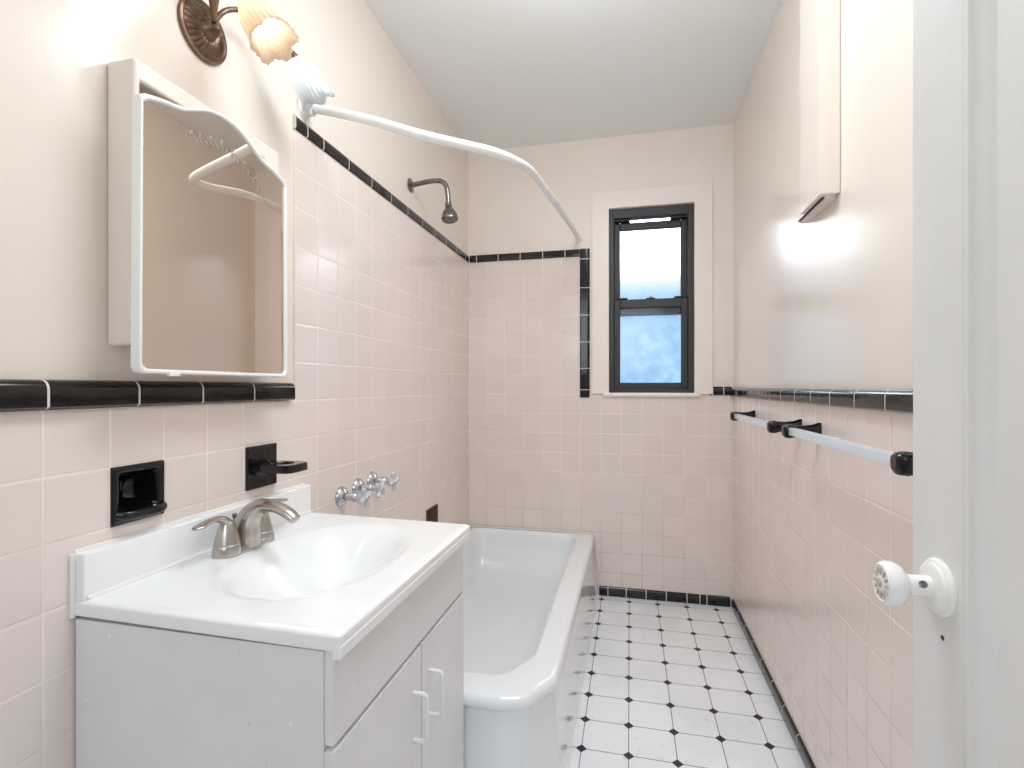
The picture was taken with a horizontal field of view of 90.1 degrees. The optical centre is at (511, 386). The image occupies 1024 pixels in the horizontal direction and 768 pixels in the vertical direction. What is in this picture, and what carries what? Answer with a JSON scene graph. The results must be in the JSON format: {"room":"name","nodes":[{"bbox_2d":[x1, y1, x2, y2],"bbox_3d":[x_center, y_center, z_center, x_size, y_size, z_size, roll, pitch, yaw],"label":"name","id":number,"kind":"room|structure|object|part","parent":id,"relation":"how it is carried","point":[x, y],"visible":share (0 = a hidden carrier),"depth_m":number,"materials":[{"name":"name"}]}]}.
{"room":"bathroom","nodes":[
{"label":"bathroom","id":0,"kind":"room"},
{"bbox_2d":[0,0,468,767],"bbox_3d":[-0.696,-0.115,1.308,0.100,2.530,3.735,0,0,13],"label":"wall","id":1,"kind":"structure","parent":0,"point":[378,305],"depth_m":1.15,"materials":[{"name":"tile"}]},
{"bbox_2d":[110,460,167,526],"bbox_3d":[-0.729,0.202,0.986,0.080,0.108,0.108,0,0,13],"label":"soap niche","id":2,"kind":"object","parent":1,"relation":"attached to","point":[136,490],"visible":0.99,"depth_m":1.00,"materials":[{"name":"black ceramic"}]},
{"bbox_2d":[0,379,294,410],"bbox_3d":[-0.837,0.012,0.449,0.021,0.048,1.998,0,0,13],"label":"trim","id":3,"kind":"structure","parent":1,"relation":"attached to","point":[15,394],"depth_m":0.94,"materials":[{"name":"black tile"}]},
{"bbox_2d":[76,484,310,602],"bbox_3d":[-0.663,0.331,1.173,0.022,0.098,0.633,0,0,13],"label":"backsplash","id":4,"kind":"structure","parent":1,"relation":"attached to","point":[98,568],"depth_m":0.99,"materials":[{"name":"white ceramic"}]},
{"bbox_2d":[108,58,286,376],"bbox_3d":[-0.648,-0.306,1.103,0.093,0.572,0.414,0,0,13],"label":"upper cabinet","id":5,"kind":"object","parent":1,"relation":"attached to","point":[197,204],"visible":1,"depth_m":1.00,"materials":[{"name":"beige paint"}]},
{"bbox_2d":[177,0,335,111],"bbox_3d":[-0.575,-0.806,1.101,0.236,0.210,0.581,0,0,13],"label":"wall lamp","id":6,"kind":"object","parent":1,"relation":"attached to","point":[271,36],"visible":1,"depth_m":1.12,"materials":[{"name":"brown metal"}]},
{"bbox_3d":[-0.667,-0.790,1.131,0.044,0.131,0.131,0,0,13],"label":"plate","id":7,"kind":"part","parent":6,"relation":"part of","materials":[{"name":"brown metal"}]},
{"bbox_3d":[-0.648,-0.844,1.028,0.019,0.091,0.193,0,0,-1],"label":"lamp arm","id":8,"kind":"part","parent":6,"relation":"part of","materials":[{"name":"brown metal"}]},
{"bbox_3d":[-0.619,-0.856,1.108,0.082,0.111,0.018,0,0,13],"label":"lamp arm","id":9,"kind":"part","parent":6,"relation":"part of","materials":[{"name":"brown metal"}]},
{"bbox_3d":[-0.609,-0.844,1.198,0.019,0.090,0.189,0,0,27],"label":"lamp arm","id":10,"kind":"part","parent":6,"relation":"part of","materials":[{"name":"brown metal"}]},
{"bbox_3d":[-0.544,-0.796,1.092,0.057,0.068,0.045,0,0,13],"label":"bulb","id":11,"kind":"part","parent":6,"relation":"part of","materials":[{"name":"white glass"}]},
{"bbox_3d":[-0.522,-0.772,1.087,0.126,0.141,0.108,0,0,13],"label":"lamp shade","id":12,"kind":"part","parent":6,"relation":"part of","materials":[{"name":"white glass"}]},
{"bbox_3d":[-0.521,-0.775,1.330,0.118,0.127,0.092,0,0,-30],"label":"lamp shade","id":13,"kind":"part","parent":6,"relation":"part of","materials":[{"name":"white glass"}]},
{"bbox_2d":[245,443,307,490],"bbox_3d":[-0.588,0.202,1.297,0.118,0.108,0.108,0,0,13],"label":"holder","id":14,"kind":"object","parent":1,"relation":"attached to","point":[262,467],"visible":1,"depth_m":1.28,"materials":[{"name":"black ceramic"}]},
{"bbox_3d":[-0.641,0.202,1.309,0.009,0.108,0.108,0,0,13],"label":"wall plate","id":15,"kind":"part","parent":14,"relation":"part of","materials":[{"name":"black ceramic"}]},
{"bbox_2d":[258,460,307,473],"bbox_3d":[-0.580,0.202,1.295,0.100,0.020,0.086,0,0,13],"label":"shelf","id":16,"kind":"object","parent":14,"relation":"attached to","point":[264,466],"depth_m":1.26,"materials":[{"name":"black ceramic"}]},
{"bbox_2d":[335,486,371,506],"bbox_3d":[-0.512,0.358,1.661,0.104,0.067,0.067,0,0,13],"label":"tap","id":17,"kind":"object","parent":1,"relation":"attached to","point":[342,495],"visible":1,"depth_m":1.65,"materials":[{"name":"silver metal"}]},
{"bbox_3d":[-0.515,0.358,1.661,0.063,0.032,0.032,0,0,13],"label":"valve stem","id":18,"kind":"part","parent":17,"relation":"part of","materials":[{"name":"silver metal"}]},
{"bbox_3d":[-0.477,0.358,1.653,0.027,0.067,0.067,0,0,13],"label":"cross handle","id":19,"kind":"part","parent":17,"relation":"part of","materials":[{"name":"silver metal"}]},
{"bbox_2d":[352,478,385,498],"bbox_3d":[-0.489,0.349,1.761,0.104,0.067,0.067,0,0,13],"label":"tap","id":20,"kind":"object","parent":1,"relation":"attached to","point":[358,484],"visible":0.88,"depth_m":1.75,"materials":[{"name":"silver metal"}]},
{"bbox_3d":[-0.492,0.349,1.762,0.063,0.032,0.032,0,0,13],"label":"valve stem","id":21,"kind":"part","parent":20,"relation":"part of","materials":[{"name":"silver metal"}]},
{"bbox_3d":[-0.454,0.349,1.753,0.027,0.060,0.060,0,0,13],"label":"cross handle","id":22,"kind":"part","parent":20,"relation":"part of","materials":[{"name":"white plastic"}]},
{"bbox_2d":[292,114,468,261],"bbox_3d":[-0.435,-0.749,2.212,0.011,0.040,1.586,0,0,13],"label":"trim","id":23,"kind":"structure","parent":1,"relation":"attached to","point":[300,126],"depth_m":1.82,"materials":[{"name":"black tile"}]},
{"bbox_2d":[367,471,398,490],"bbox_3d":[-0.466,0.342,1.860,0.104,0.068,0.068,0,0,13],"label":"tap","id":24,"kind":"object","parent":1,"relation":"attached to","point":[372,478],"visible":0.9,"depth_m":1.85,"materials":[{"name":"silver metal"}]},
{"bbox_3d":[-0.469,0.342,1.860,0.063,0.032,0.032,0,0,13],"label":"valve stem","id":25,"kind":"part","parent":24,"relation":"part of","materials":[{"name":"silver metal"}]},
{"bbox_3d":[-0.431,0.342,1.851,0.027,0.068,0.068,0,0,13],"label":"cross handle","id":26,"kind":"part","parent":24,"relation":"part of","materials":[{"name":"white plastic"}]},
{"bbox_2d":[426,504,437,521],"bbox_3d":[-0.397,0.627,2.444,0.040,0.108,0.138,0,0,13],"label":"soap niche","id":27,"kind":"object","parent":1,"relation":"attached to","point":[431,513],"visible":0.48,"depth_m":2.50,"materials":[{"name":"brown ceramic"}]},
{"bbox_2d":[407,178,457,223],"bbox_3d":[-0.335,-0.800,2.181,0.219,0.203,0.071,0,0,13],"label":"shower head","id":28,"kind":"object","parent":1,"relation":"attached to","point":[449,216],"visible":1,"depth_m":2.17},
{"bbox_3d":[-0.349,-0.833,2.190,0.181,0.118,0.020,0,0,13],"label":"shower arm","id":29,"kind":"part","parent":28,"relation":"part of","materials":[{"name":"silver metal"}]},
{"bbox_2d":[297,98,582,242],"bbox_3d":[0.075,-0.747,2.026,0.522,0.216,1.721,0,0,35],"label":"curtain rod","id":30,"kind":"object","parent":1,"relation":"attached to","point":[452,142],"visible":0.93,"depth_m":1.45,"materials":[{"name":"white metal"}]},
{"bbox_2d":[364,0,781,148],"bbox_3d":[0.058,-1.410,1.133,1.647,0.060,3.735,0,0,13],"label":"ceiling","id":31,"kind":"structure","parent":0,"point":[502,74],"depth_m":2.16,"materials":[{"name":"white paint"}]},
{"bbox_2d":[468,124,733,606],"bbox_3d":[0.465,-0.115,2.895,1.457,2.530,0.120,0,0,13],"label":"wall","id":32,"kind":"structure","parent":0,"point":[651,478],"depth_m":2.85,"materials":[{"name":"tile"}]},
{"bbox_2d":[469,249,579,262],"bbox_3d":[0.065,-0.750,2.924,0.642,0.042,0.013,0,0,13],"label":"trim","id":33,"kind":"structure","parent":32,"relation":"attached to","point":[575,252],"depth_m":2.92,"materials":[{"name":"black tile"}]},
{"bbox_2d":[580,248,589,397],"bbox_3d":[0.405,-0.354,2.845,0.054,0.830,0.014,0,0,13],"label":"trim","id":34,"kind":"structure","parent":32,"relation":"attached to","point":[584,253],"depth_m":2.84,"materials":[{"name":"black tile"}]},
{"bbox_2d":[592,182,712,396],"bbox_3d":[0.760,-0.513,2.805,0.629,1.130,0.122,0,0,13],"label":"window","id":35,"kind":"structure","parent":32,"relation":"in","point":[694,304],"depth_m":2.79,"materials":[{"name":"white paint"}]},
{"bbox_3d":[0.768,-0.658,2.846,0.390,0.520,0.028,0,0,13],"label":"sash","id":36,"kind":"part","parent":35,"relation":"part of","materials":[{"name":"grey metal"}]},
{"bbox_3d":[0.760,-0.237,2.812,0.390,0.494,0.028,0,0,13],"label":"sash","id":37,"kind":"part","parent":35,"relation":"part of","materials":[{"name":"grey metal"}]},
{"bbox_3d":[0.764,-0.474,2.821,0.446,1.012,0.088,0,0,13],"label":"frame","id":38,"kind":"part","parent":35,"relation":"part of","materials":[{"name":"grey metal"}]},
{"bbox_3d":[0.755,0.042,2.780,0.506,0.020,0.072,0,0,13],"label":"sill","id":39,"kind":"part","parent":35,"relation":"part of","materials":[{"name":"white paint"}]},
{"bbox_2d":[599,586,729,606],"bbox_3d":[0.810,1.124,2.747,0.678,0.050,0.012,0,0,13],"label":"baseboard","id":40,"kind":"structure","parent":32,"relation":"attached to","point":[691,598],"depth_m":2.74,"materials":[{"name":"black tile"}]},
{"bbox_2d":[709,387,731,394],"bbox_3d":[1.095,0.020,2.684,0.110,0.044,0.016,0,0,13],"label":"trim","id":41,"kind":"structure","parent":32,"relation":"attached to","point":[716,390],"depth_m":2.68,"materials":[{"name":"black tile"}]},
{"bbox_2d":[569,595,805,767],"bbox_3d":[0.058,1.180,1.133,1.647,0.060,3.735,0,0,13],"label":"floor","id":42,"kind":"structure","parent":0,"point":[666,684],"depth_m":1.89,"materials":[{"name":"tile"}]},
{"bbox_2d":[76,545,463,767],"bbox_3d":[-0.418,0.770,1.104,0.525,0.760,0.609,0,0,13],"label":"vanity cabinet","id":43,"kind":"object","parent":42,"relation":"on","point":[147,696],"visible":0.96,"depth_m":0.83,"materials":[{"name":"white paint"}]},
{"bbox_2d":[69,483,469,659],"bbox_3d":[-0.427,0.381,1.113,0.514,0.208,0.646,0,0,13],"label":"sink","id":44,"kind":"object","parent":43,"relation":"in","point":[324,582],"visible":0.91,"depth_m":0.97,"materials":[{"name":"white ceramic"}]},
{"bbox_2d":[192,498,300,558],"bbox_3d":[-0.597,0.304,1.146,0.206,0.112,0.204,0,0,-32],"label":"faucet","id":45,"kind":"object","parent":44,"relation":"on","point":[249,529],"visible":1,"depth_m":1.12,"materials":[{"name":"silver metal"}]},
{"bbox_3d":[-0.618,0.290,1.061,0.028,0.039,0.104,0,0,13],"label":"lever","id":46,"kind":"part","parent":45,"relation":"part of","materials":[{"name":"silver metal"}]},
{"bbox_3d":[-0.600,0.352,1.146,0.058,0.015,0.158,0,0,13],"label":"plate","id":47,"kind":"part","parent":45,"relation":"part of","materials":[{"name":"silver metal"}]},
{"bbox_3d":[-0.548,0.301,1.134,0.166,0.106,0.054,0,0,13],"label":"spout","id":48,"kind":"part","parent":45,"relation":"part of","materials":[{"name":"silver metal"}]},
{"bbox_3d":[-0.579,0.290,1.231,0.028,0.039,0.104,0,0,13],"label":"lever","id":49,"kind":"part","parent":45,"relation":"part of","materials":[{"name":"silver metal"}]},
{"bbox_3d":[-0.236,0.801,0.918,0.018,0.518,0.326,0,0,13],"label":"cabinet door","id":50,"kind":"part","parent":43,"relation":"part of","materials":[{"name":"white paint"}]},
{"bbox_3d":[-0.204,0.463,1.054,0.018,0.146,0.609,0,0,13],"label":"apron panel","id":51,"kind":"part","parent":43,"relation":"part of","materials":[{"name":"white paint"}]},
{"bbox_3d":[-0.183,0.665,1.030,0.034,0.104,0.009,0,0,13],"label":"door pull","id":52,"kind":"part","parent":43,"relation":"part of","materials":[{"name":"white plastic"}]},
{"bbox_3d":[-0.164,0.665,1.112,0.034,0.104,0.009,0,0,13],"label":"door pull","id":53,"kind":"part","parent":43,"relation":"part of","materials":[{"name":"white plastic"}]},
{"bbox_3d":[-0.167,0.801,1.216,0.018,0.518,0.278,0,0,13],"label":"cabinet door","id":54,"kind":"part","parent":43,"relation":"part of","materials":[{"name":"white paint"}]},
{"bbox_2d":[461,525,602,767],"bbox_3d":[-0.051,0.978,2.142,0.771,0.342,1.576,0,0,13],"label":"bathtub","id":55,"kind":"object","parent":42,"relation":"on","point":[530,595],"visible":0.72,"depth_m":2.05,"materials":[{"name":"white ceramic"}]},
{"bbox_2d":[733,0,912,767],"bbox_3d":[0.812,-0.115,0.960,0.100,2.530,3.735,0,0,13],"label":"wall","id":56,"kind":"structure","parent":0,"point":[826,301],"depth_m":1.38,"materials":[{"name":"beige paint"}]},
{"bbox_2d":[730,410,801,432],"bbox_3d":[0.932,0.124,1.918,0.099,0.048,0.648,0,0,13],"label":"towel bar","id":57,"kind":"object","parent":56,"relation":"attached to","point":[772,426],"visible":0.91,"depth_m":1.76,"materials":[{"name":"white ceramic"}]},
{"bbox_2d":[731,599,815,767],"bbox_3d":[0.743,1.126,0.907,0.010,0.046,3.602,0,0,13],"label":"baseboard","id":58,"kind":"structure","parent":56,"relation":"attached to","point":[799,744],"depth_m":1.85,"materials":[{"name":"black tile"}]},
{"bbox_2d":[798,0,839,223],"bbox_3d":[0.851,-0.938,1.441,0.047,0.883,0.239,0,0,13],"label":"box","id":59,"kind":"object","parent":56,"relation":"attached to","point":[819,19],"visible":1,"depth_m":1.34,"materials":[{"name":"beige paint"}]},
{"bbox_2d":[730,388,912,413],"bbox_3d":[0.744,0.027,0.917,0.022,0.046,3.574,0,0,13],"label":"trim","id":60,"kind":"structure","parent":56,"relation":"attached to","point":[890,400],"depth_m":1.26,"materials":[{"name":"black tile"}]},
{"bbox_2d":[781,422,912,475],"bbox_3d":[0.754,0.124,1.149,0.099,0.048,0.669,0,0,13],"label":"towel bar","id":61,"kind":"object","parent":56,"relation":"attached to","point":[900,462],"visible":0.68,"depth_m":1.03,"materials":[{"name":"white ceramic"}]},
{"bbox_2d":[872,0,1023,767],"bbox_3d":[0.363,0.129,0.233,0.093,2.018,0.717,0,0,13],"label":"door","id":62,"kind":"structure","parent":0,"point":[966,583],"depth_m":0.48,"materials":[{"name":"white paint"}]},
{"bbox_3d":[0.411,0.207,0.535,0.046,0.046,0.046,0,0,13],"label":"knob","id":63,"kind":"part","parent":62,"relation":"part of","materials":[{"name":"white ceramic"}]},
{"bbox_3d":[0.378,0.075,0.230,0.012,1.650,0.533,0,0,13],"label":"panel moulding","id":64,"kind":"part","parent":62,"relation":"part of","materials":[{"name":"white paint"}]},
{"bbox_3d":[0.391,0.075,0.226,0.016,1.650,0.533,0,0,13],"label":"panel","id":65,"kind":"part","parent":62,"relation":"part of","materials":[{"name":"white paint"}]}
]}

